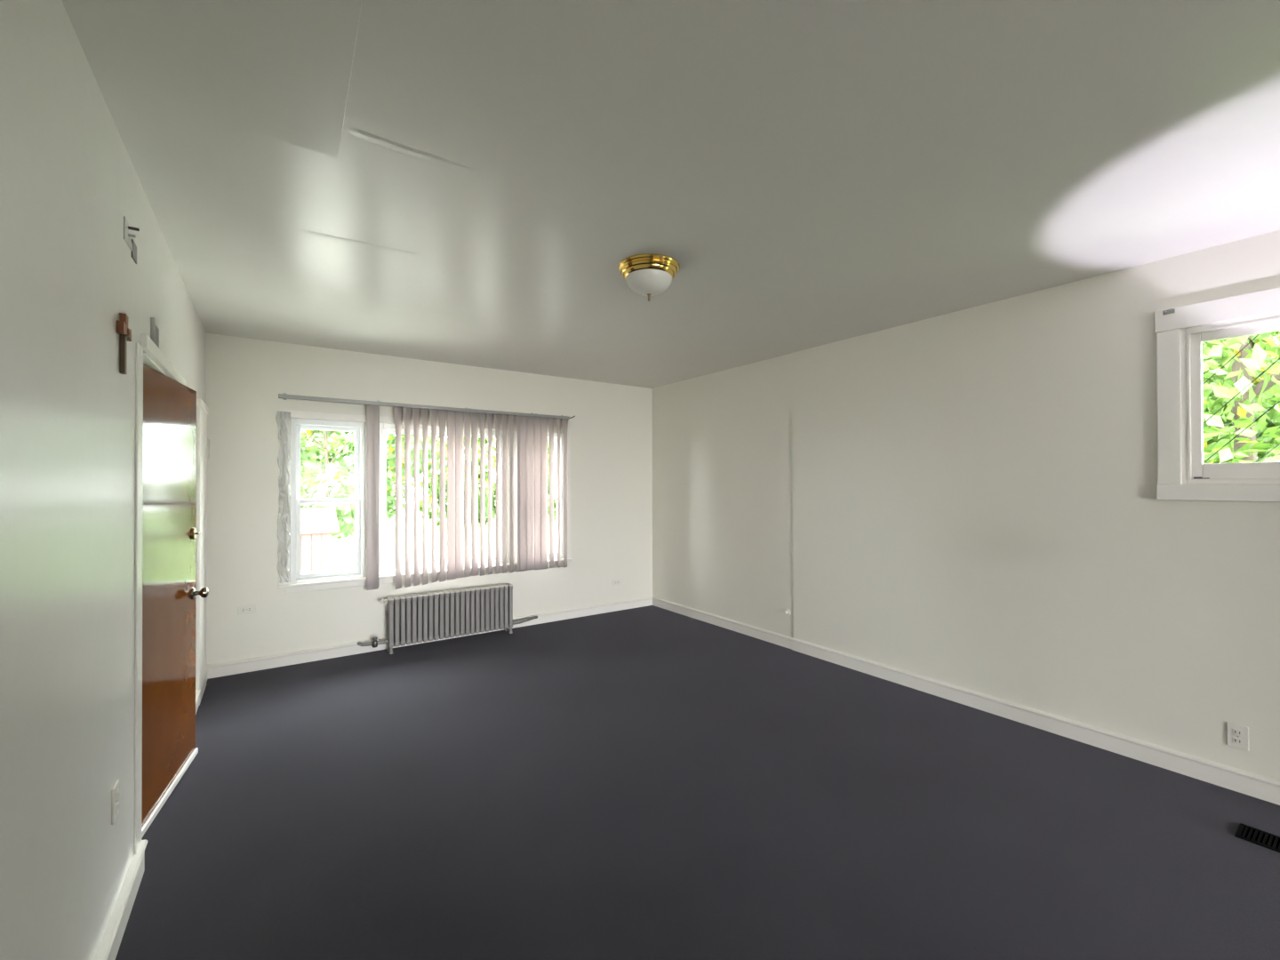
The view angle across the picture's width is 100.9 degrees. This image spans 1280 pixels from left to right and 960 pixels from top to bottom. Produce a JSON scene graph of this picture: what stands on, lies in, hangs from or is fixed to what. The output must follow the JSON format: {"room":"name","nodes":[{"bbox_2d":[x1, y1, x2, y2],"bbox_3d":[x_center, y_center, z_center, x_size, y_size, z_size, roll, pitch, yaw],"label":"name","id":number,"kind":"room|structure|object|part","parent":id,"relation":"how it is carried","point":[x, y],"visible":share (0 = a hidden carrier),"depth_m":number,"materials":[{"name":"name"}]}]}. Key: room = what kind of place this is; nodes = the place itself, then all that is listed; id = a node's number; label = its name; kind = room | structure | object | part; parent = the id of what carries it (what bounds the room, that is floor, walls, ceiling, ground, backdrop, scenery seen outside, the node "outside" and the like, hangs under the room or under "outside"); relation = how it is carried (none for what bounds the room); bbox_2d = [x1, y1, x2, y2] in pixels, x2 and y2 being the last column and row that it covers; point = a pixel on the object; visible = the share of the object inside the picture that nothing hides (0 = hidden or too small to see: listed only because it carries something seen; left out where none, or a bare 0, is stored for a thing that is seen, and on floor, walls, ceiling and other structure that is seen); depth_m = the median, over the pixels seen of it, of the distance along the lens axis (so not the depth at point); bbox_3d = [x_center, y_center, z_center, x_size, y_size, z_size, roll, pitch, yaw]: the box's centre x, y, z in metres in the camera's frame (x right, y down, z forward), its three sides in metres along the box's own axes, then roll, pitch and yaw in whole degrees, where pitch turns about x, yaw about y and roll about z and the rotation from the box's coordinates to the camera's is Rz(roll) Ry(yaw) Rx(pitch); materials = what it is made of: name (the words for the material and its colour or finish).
{"room":"empty living room","nodes":[
{"label":"empty living room","id":0,"kind":"room"},
{"bbox_2d":[0,0,206,959],"bbox_3d":[0.122,0.159,-1.055,0.160,2.700,12.532,0,0,-35],"label":"wall","id":1,"kind":"structure","parent":0,"point":[69,180],"depth_m":1.31,"materials":[{"name":"white paint"}]},
{"bbox_2d":[111,779,119,824],"bbox_3d":[-1.721,1.056,1.736,0.010,0.116,0.072,0,0,-35],"label":"wall outlet","id":2,"kind":"object","parent":1,"relation":"attached to","point":[115,791],"visible":1,"depth_m":1.72,"materials":[{"name":"white plastic"}]},
{"bbox_2d":[115,788,119,801],"bbox_3d":[-1.719,1.035,1.738,0.004,0.028,0.034,0,0,-35],"label":"receptacle","id":3,"kind":"object","parent":2,"relation":"attached to","point":[116,789],"depth_m":1.74,"materials":[{"name":"white paint"}]},
{"bbox_2d":[115,800,119,814],"bbox_3d":[-1.718,1.077,1.738,0.004,0.028,0.034,0,0,-35],"label":"receptacle","id":4,"kind":"object","parent":2,"relation":"attached to","point":[116,802],"depth_m":1.74,"materials":[{"name":"white paint"}]},
{"bbox_2d":[95,839,147,959],"bbox_3d":[0.860,1.440,-1.955,0.026,0.124,9.826,0,0,-35],"label":"baseboard","id":5,"kind":"structure","parent":1,"relation":"attached to","point":[110,943],"depth_m":1.78,"materials":[{"name":"white paint"}]},
{"bbox_2d":[116,312,131,374],"bbox_3d":[-1.753,-0.462,1.802,0.024,0.200,0.124,0,0,-35],"label":"wooden cross","id":6,"kind":"object","parent":1,"relation":"attached to","point":[122,325],"visible":1,"depth_m":1.79,"materials":[{"name":"brown wood"}]},
{"bbox_3d":[-1.758,-0.428,1.799,0.013,0.132,0.026,0,0,-35],"label":"post","id":7,"kind":"part","parent":6,"relation":"part of","materials":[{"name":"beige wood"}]},
{"bbox_3d":[-1.757,-0.541,1.800,0.016,0.042,0.044,0,0,-35],"label":"arm","id":8,"kind":"part","parent":6,"relation":"part of","materials":[{"name":"brown wood"}]},
{"bbox_2d":[123,216,139,263],"bbox_3d":[-1.840,-0.868,1.931,0.032,0.100,0.200,0,0,-35],"label":"curtain bracket","id":9,"kind":"object","parent":1,"relation":"attached to","point":[131,244],"visible":1,"depth_m":1.89,"materials":[{"name":"silver metal"}]},
{"bbox_3d":[-1.812,-0.878,1.866,0.003,0.080,0.062,0,0,-35],"label":"plate","id":10,"kind":"part","parent":9,"relation":"part of","materials":[{"name":"silver metal"}]},
{"bbox_3d":[-1.885,-0.851,1.972,0.004,0.067,0.080,0,0,-35],"label":"plate","id":11,"kind":"part","parent":9,"relation":"part of","materials":[{"name":"grey metal"}]},
{"bbox_2d":[134,342,143,854],"bbox_3d":[-1.932,0.506,2.038,0.007,2.055,0.100,0,0,-35],"label":"trim","id":12,"kind":"structure","parent":1,"relation":"attached to","point":[139,379],"depth_m":2.02,"materials":[{"name":"white paint"}]},
{"bbox_2d":[150,317,159,348],"bbox_3d":[-2.120,-0.641,2.317,0.014,0.102,0.162,0,0,-35],"label":"door chime","id":13,"kind":"object","parent":1,"relation":"attached to","point":[154,330],"visible":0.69,"depth_m":2.25,"materials":[{"name":"grey metal"}]},
{"bbox_3d":[-2.127,-0.635,2.320,0.006,0.090,0.150,0,0,-35],"label":"plate","id":14,"kind":"part","parent":13,"relation":"part of","materials":[{"name":"grey metal"}]},
{"bbox_2d":[140,333,185,385],"bbox_3d":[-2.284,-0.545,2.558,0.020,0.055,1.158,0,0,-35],"label":"trim","id":15,"kind":"structure","parent":1,"relation":"attached to","point":[147,343],"depth_m":2.33,"materials":[{"name":"white paint"}]},
{"bbox_2d":[141,363,208,838],"bbox_3d":[-2.272,0.512,2.560,0.113,2.030,0.940,0,0,-27],"label":"door","id":16,"kind":"structure","parent":1,"relation":"in","point":[169,495],"depth_m":2.57,"materials":[{"name":"brown wood"}]},
{"bbox_3d":[-2.433,0.625,2.927,0.071,0.066,0.066,0,0,-27],"label":"knob","id":17,"kind":"part","parent":16,"relation":"part of","materials":[{"name":"silver metal"}]},
{"bbox_2d":[195,398,208,705],"bbox_3d":[-3.152,0.497,3.809,0.030,2.100,0.540,0,0,-35],"label":"trim","id":18,"kind":"structure","parent":1,"relation":"attached to","point":[202,409],"depth_m":3.69,"materials":[{"name":"white paint"}]},
{"bbox_2d":[195,664,208,713],"bbox_3d":[-2.994,1.488,3.577,0.026,0.114,1.352,0,0,-35],"label":"baseboard","id":19,"kind":"structure","parent":1,"relation":"attached to","point":[197,692],"depth_m":3.58,"materials":[{"name":"white paint"}]},
{"bbox_2d":[207,439,209,458],"bbox_3d":[-3.343,-0.241,4.083,0.028,0.160,0.080,0,0,-35],"label":"wall box","id":20,"kind":"object","parent":1,"relation":"attached to","point":[208,440],"visible":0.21,"depth_m":4.06,"materials":[{"name":"white plastic"}]},
{"bbox_2d":[205,333,652,664],"bbox_3d":[-1.682,0.203,5.447,4.814,2.700,0.200,0,0,-35],"label":"wall","id":21,"kind":"structure","parent":0,"point":[611,428],"depth_m":4.77,"materials":[{"name":"white paint"}]},
{"bbox_2d":[237,604,255,615],"bbox_3d":[-3.176,1.047,4.271,0.116,0.072,0.010,0,0,-35],"label":"wall outlet","id":22,"kind":"object","parent":21,"relation":"attached to","point":[251,608],"visible":1,"depth_m":4.27,"materials":[{"name":"white plastic"}]},
{"bbox_2d":[278,416,290,584],"bbox_3d":[-2.971,0.173,4.417,0.085,1.397,0.016,0,0,-35],"label":"trim","id":23,"kind":"structure","parent":21,"relation":"attached to","point":[284,422],"depth_m":4.41,"materials":[{"name":"white paint"}]},
{"bbox_2d":[290,417,365,583],"bbox_3d":[-2.756,0.176,4.681,0.570,1.400,0.130,0,0,-35],"label":"window","id":24,"kind":"structure","parent":21,"relation":"in","point":[296,424],"depth_m":4.62,"materials":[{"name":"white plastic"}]},
{"bbox_3d":[-2.767,-0.134,4.697,0.486,0.680,0.035,0,0,-35],"label":"sash","id":25,"kind":"part","parent":24,"relation":"part of","materials":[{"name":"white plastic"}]},
{"bbox_3d":[-2.742,0.506,4.660,0.486,0.680,0.035,0,0,-35],"label":"sash","id":26,"kind":"part","parent":24,"relation":"part of","materials":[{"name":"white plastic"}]},
{"bbox_2d":[278,409,570,433],"bbox_3d":[-1.894,-0.553,5.172,2.713,0.060,0.018,0,0,-35],"label":"trim","id":27,"kind":"structure","parent":21,"relation":"attached to","point":[288,413],"depth_m":4.67,"materials":[{"name":"white paint"}]},
{"bbox_2d":[278,558,572,593],"bbox_3d":[-1.886,0.923,5.167,2.625,0.052,0.017,0,0,-35],"label":"trim","id":28,"kind":"structure","parent":21,"relation":"attached to","point":[293,589],"depth_m":4.69,"materials":[{"name":"white paint"}]},
{"bbox_2d":[278,392,575,590],"bbox_3d":[-1.856,0.134,5.117,2.715,1.715,0.143,0,0,-35],"label":"vertical blind","id":29,"kind":"object","parent":21,"relation":"attached to","point":[462,423],"visible":1,"depth_m":5.18,"materials":[{"name":"white fabric"}]},
{"bbox_3d":[-1.174,0.943,5.531,0.901,0.010,0.012,0,0,-35],"label":"chain","id":30,"kind":"part","parent":29,"relation":"part of","materials":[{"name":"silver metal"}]},
{"bbox_2d":[207,596,652,679],"bbox_3d":[-1.610,1.500,5.349,4.324,0.104,0.026,0,0,-35],"label":"baseboard","id":31,"kind":"structure","parent":21,"relation":"attached to","point":[270,661],"depth_m":4.66,"materials":[{"name":"white paint"}]},
{"bbox_2d":[379,423,507,575],"bbox_3d":[-1.935,0.177,5.253,1.230,1.400,0.130,0,0,-35],"label":"window","id":32,"kind":"structure","parent":21,"relation":"in","point":[384,428],"depth_m":4.92,"materials":[{"name":"white plastic"}]},
{"bbox_2d":[507,430,515,563],"bbox_3d":[-1.345,0.176,5.551,0.080,1.397,0.016,0,0,-35],"label":"trim","id":33,"kind":"structure","parent":21,"relation":"attached to","point":[508,431],"depth_m":5.53,"materials":[{"name":"white paint"}]},
{"bbox_2d":[515,431,563,562],"bbox_3d":[-1.123,0.179,5.819,0.590,1.400,0.130,0,0,-35],"label":"window","id":34,"kind":"structure","parent":21,"relation":"in","point":[555,434],"depth_m":5.92,"materials":[{"name":"white plastic"}]},
{"bbox_3d":[-1.134,-0.131,5.835,0.506,0.680,0.035,0,0,-35],"label":"sash","id":35,"kind":"part","parent":34,"relation":"part of","materials":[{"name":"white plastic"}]},
{"bbox_3d":[-1.109,0.508,5.798,0.506,0.680,0.035,0,0,-35],"label":"sash","id":36,"kind":"part","parent":34,"relation":"part of","materials":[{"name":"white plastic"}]},
{"bbox_2d":[567,433,570,558],"bbox_3d":[-0.804,0.177,5.927,0.058,1.397,0.016,0,0,-35],"label":"trim","id":37,"kind":"structure","parent":21,"relation":"attached to","point":[568,435],"depth_m":5.92,"materials":[{"name":"white paint"}]},
{"bbox_2d":[612,578,620,585],"bbox_3d":[-0.277,1.216,6.290,0.116,0.072,0.010,0,0,-35],"label":"wall outlet","id":38,"kind":"object","parent":21,"relation":"attached to","point":[615,582],"visible":1,"depth_m":6.29,"materials":[{"name":"white plastic"}]},
{"bbox_2d":[61,0,1279,388],"bbox_3d":[1.896,-1.252,0.314,4.814,0.169,12.732,0,0,-35],"label":"ceiling","id":39,"kind":"structure","parent":0,"point":[464,182],"depth_m":1.92,"materials":[{"name":"white paint"}]},
{"bbox_3d":[-1.073,-1.165,1.347,0.617,0.021,0.922,0,0,-35],"label":"panel","id":40,"kind":"part","parent":39,"relation":"part of","materials":[{"name":"white paint"}]},
{"bbox_2d":[617,253,679,301],"bbox_3d":[0.049,-1.072,2.892,0.336,0.190,0.336,0,0,-35],"label":"ceiling light","id":41,"kind":"object","parent":39,"relation":"attached to","point":[648,275],"visible":1,"depth_m":2.80,"materials":[{"name":"gold metal"}]},
{"bbox_2d":[115,605,1279,959],"bbox_3d":[1.903,1.573,0.298,4.814,0.120,12.732,0,0,-35],"label":"floor","id":42,"kind":"structure","parent":0,"point":[650,782],"depth_m":2.38,"materials":[{"name":"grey carpet"}]},
{"bbox_2d":[357,583,537,654],"bbox_3d":[-1.775,1.306,5.124,1.697,0.490,0.180,0,0,-35],"label":"radiator","id":43,"kind":"object","parent":42,"relation":"on","point":[430,616],"visible":1,"depth_m":4.99,"materials":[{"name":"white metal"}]},
{"bbox_2d":[1234,823,1279,852],"bbox_3d":[2.656,1.519,2.219,0.144,0.008,0.200,0,0,-35],"label":"floor vent","id":44,"kind":"object","parent":42,"relation":"in","point":[1250,834],"visible":1,"depth_m":2.25,"materials":[{"name":"black metal"}]},
{"bbox_2d":[651,230,1279,780],"bbox_3d":[3.806,0.165,1.512,0.248,2.700,12.532,0,0,-35],"label":"wall","id":45,"kind":"structure","parent":0,"point":[976,507],"depth_m":3.43,"materials":[{"name":"white paint"}]},
{"bbox_2d":[652,596,1279,805],"bbox_3d":[3.666,1.461,1.527,0.036,0.109,12.332,0,0,-35],"label":"baseboard","id":46,"kind":"structure","parent":45,"relation":"attached to","point":[1245,782],"depth_m":3.27,"materials":[{"name":"white paint"}]},
{"bbox_2d":[1162,308,1174,314],"bbox_3d":[2.760,-0.882,2.765,0.033,0.024,0.044,0,0,-35],"label":"curtain hook","id":47,"kind":"object","parent":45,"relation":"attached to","point":[1170,310],"visible":1,"depth_m":2.77,"materials":[{"name":"silver metal"}]},
{"bbox_2d":[1156,328,1182,484],"bbox_3d":[2.787,-0.381,2.785,0.026,0.807,0.090,0,0,-35],"label":"trim","id":48,"kind":"structure","parent":45,"relation":"attached to","point":[1169,342],"depth_m":2.77,"materials":[{"name":"white paint"}]},
{"bbox_2d":[1154,287,1279,333],"bbox_3d":[2.985,-0.844,2.497,0.030,0.115,0.804,0,0,-35],"label":"trim","id":49,"kind":"structure","parent":45,"relation":"attached to","point":[1263,302],"depth_m":2.62,"materials":[{"name":"white paint"}]},
{"bbox_2d":[1156,484,1279,502],"bbox_3d":[2.987,0.062,2.491,0.032,0.083,0.804,0,0,-35],"label":"trim","id":50,"kind":"structure","parent":45,"relation":"attached to","point":[1214,492],"depth_m":2.62,"materials":[{"name":"white paint"}]},
{"bbox_2d":[1181,312,1279,483],"bbox_3d":[3.077,-0.384,2.558,0.210,0.805,0.615,0,0,-35],"label":"window","id":51,"kind":"structure","parent":45,"relation":"in","point":[1195,470],"depth_m":2.70,"materials":[{"name":"white paint"}]},
{"bbox_2d":[1226,721,1248,751],"bbox_3d":[2.929,1.256,2.591,0.010,0.116,0.072,0,0,-35],"label":"wall outlet","id":52,"kind":"object","parent":45,"relation":"attached to","point":[1237,735],"visible":1,"depth_m":2.59,"materials":[{"name":"white plastic"}]},
{"bbox_2d":[1232,728,1242,735],"bbox_3d":[2.926,1.235,2.590,0.004,0.028,0.034,0,0,-35],"label":"receptacle","id":53,"kind":"object","parent":52,"relation":"attached to","point":[1236,732],"depth_m":2.59,"materials":[{"name":"grey plastic"}]},
{"bbox_2d":[1232,736,1242,744],"bbox_3d":[2.926,1.277,2.590,0.004,0.028,0.034,0,0,-35],"label":"receptacle","id":54,"kind":"object","parent":52,"relation":"attached to","point":[1236,740],"depth_m":2.59,"materials":[{"name":"grey plastic"}]},
{"bbox_3d":[36.178,2.250,4.214,55.809,0.199,45.582,0,0,-35],"label":"ground","id":55,"kind":"structure","parent":0,"visible":0},
{"bbox_2d":[1202,330,1279,463],"bbox_3d":[6.079,-1.248,4.899,4.834,7.001,5.903,0,0,14],"label":"tree","id":56,"kind":"object","parent":55,"relation":"on","point":[1258,439],"visible":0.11,"depth_m":4.65,"materials":[{"name":"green plant"}]},
{"bbox_2d":[1222,333,1279,401],"bbox_3d":[11.158,-2.002,10.987,7.129,8.554,6.912,0,0,-35],"label":"tree","id":57,"kind":"object","parent":55,"relation":"on","point":[1270,340],"visible":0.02,"depth_m":8.87,"materials":[{"name":"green plant"}]},
{"label":"outside","id":58,"kind":"structure","parent":0,"visible":0},
{"bbox_2d":[331,504,556,570],"bbox_3d":[-10.534,2.538,32.607,100.000,0.200,54.418,0,0,-35],"label":"ground","id":59,"kind":"structure","parent":58,"point":[337,546],"depth_m":19.57,"materials":[{"name":"white"}]},
{"bbox_2d":[300,507,339,573],"bbox_3d":[-8.936,1.503,12.429,3.050,1.620,2.470,0,0,-35],"label":"shed","id":60,"kind":"object","parent":59,"relation":"on","point":[317,525],"visible":0.13,"depth_m":12.18,"materials":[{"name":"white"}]},
{"bbox_2d":[300,429,392,526],"bbox_3d":[-14.368,-0.366,23.858,6.100,5.674,4.758,0,0,-5],"label":"shrub","id":61,"kind":"object","parent":59,"relation":"on","point":[337,443],"visible":0.06,"depth_m":23.43,"materials":[{"name":"green plant"}]},
{"bbox_2d":[303,432,439,490],"bbox_3d":[-17.443,-2.884,34.977,9.832,10.750,10.206,0,0,-35],"label":"tree","id":62,"kind":"object","parent":59,"relation":"on","point":[403,453],"visible":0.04,"depth_m":33.94,"materials":[{"name":"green plant"}]},
{"bbox_2d":[300,429,446,540],"bbox_3d":[-9.687,-2.264,16.712,7.203,9.250,7.251,0,0,12],"label":"tree","id":63,"kind":"object","parent":59,"relation":"on","point":[347,527],"visible":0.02,"depth_m":16.37,"materials":[{"name":"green plant"}]},
{"bbox_2d":[412,435,495,526],"bbox_3d":[-9.489,-0.384,27.935,5.436,5.710,5.549,0,0,14],"label":"shrub","id":64,"kind":"object","parent":59,"relation":"on","point":[486,439],"visible":0.09,"depth_m":26.51,"materials":[{"name":"green plant"}]},
{"bbox_2d":[547,440,556,519],"bbox_3d":[-2.148,-2.187,19.680,6.537,9.097,7.114,0,0,4],"label":"tree","id":65,"kind":"object","parent":59,"relation":"on","point":[555,500],"visible":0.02,"depth_m":18.61,"materials":[{"name":"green plant"}]},
{"bbox_2d":[547,440,556,520],"bbox_3d":[-4.315,-0.409,31.400,5.703,5.821,6.125,0,0,-35],"label":"shrub","id":66,"kind":"object","parent":59,"relation":"on","point":[548,441],"visible":0.02,"depth_m":30.82,"materials":[{"name":"green plant"}]},
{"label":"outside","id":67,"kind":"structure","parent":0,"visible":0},
{"bbox_3d":[-3.559,2.297,9.477,55.000,0.070,8.150,0,0,-35],"label":"path","id":68,"kind":"object","parent":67,"visible":0},
{"bbox_2d":[343,537,348,569],"bbox_3d":[-5.859,1.729,10.530,0.090,1.130,0.090,0,0,-35],"label":"post","id":69,"kind":"object","parent":68,"relation":"on","point":[347,539],"visible":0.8,"depth_m":10.50,"materials":[{"name":"white"}]}
]}

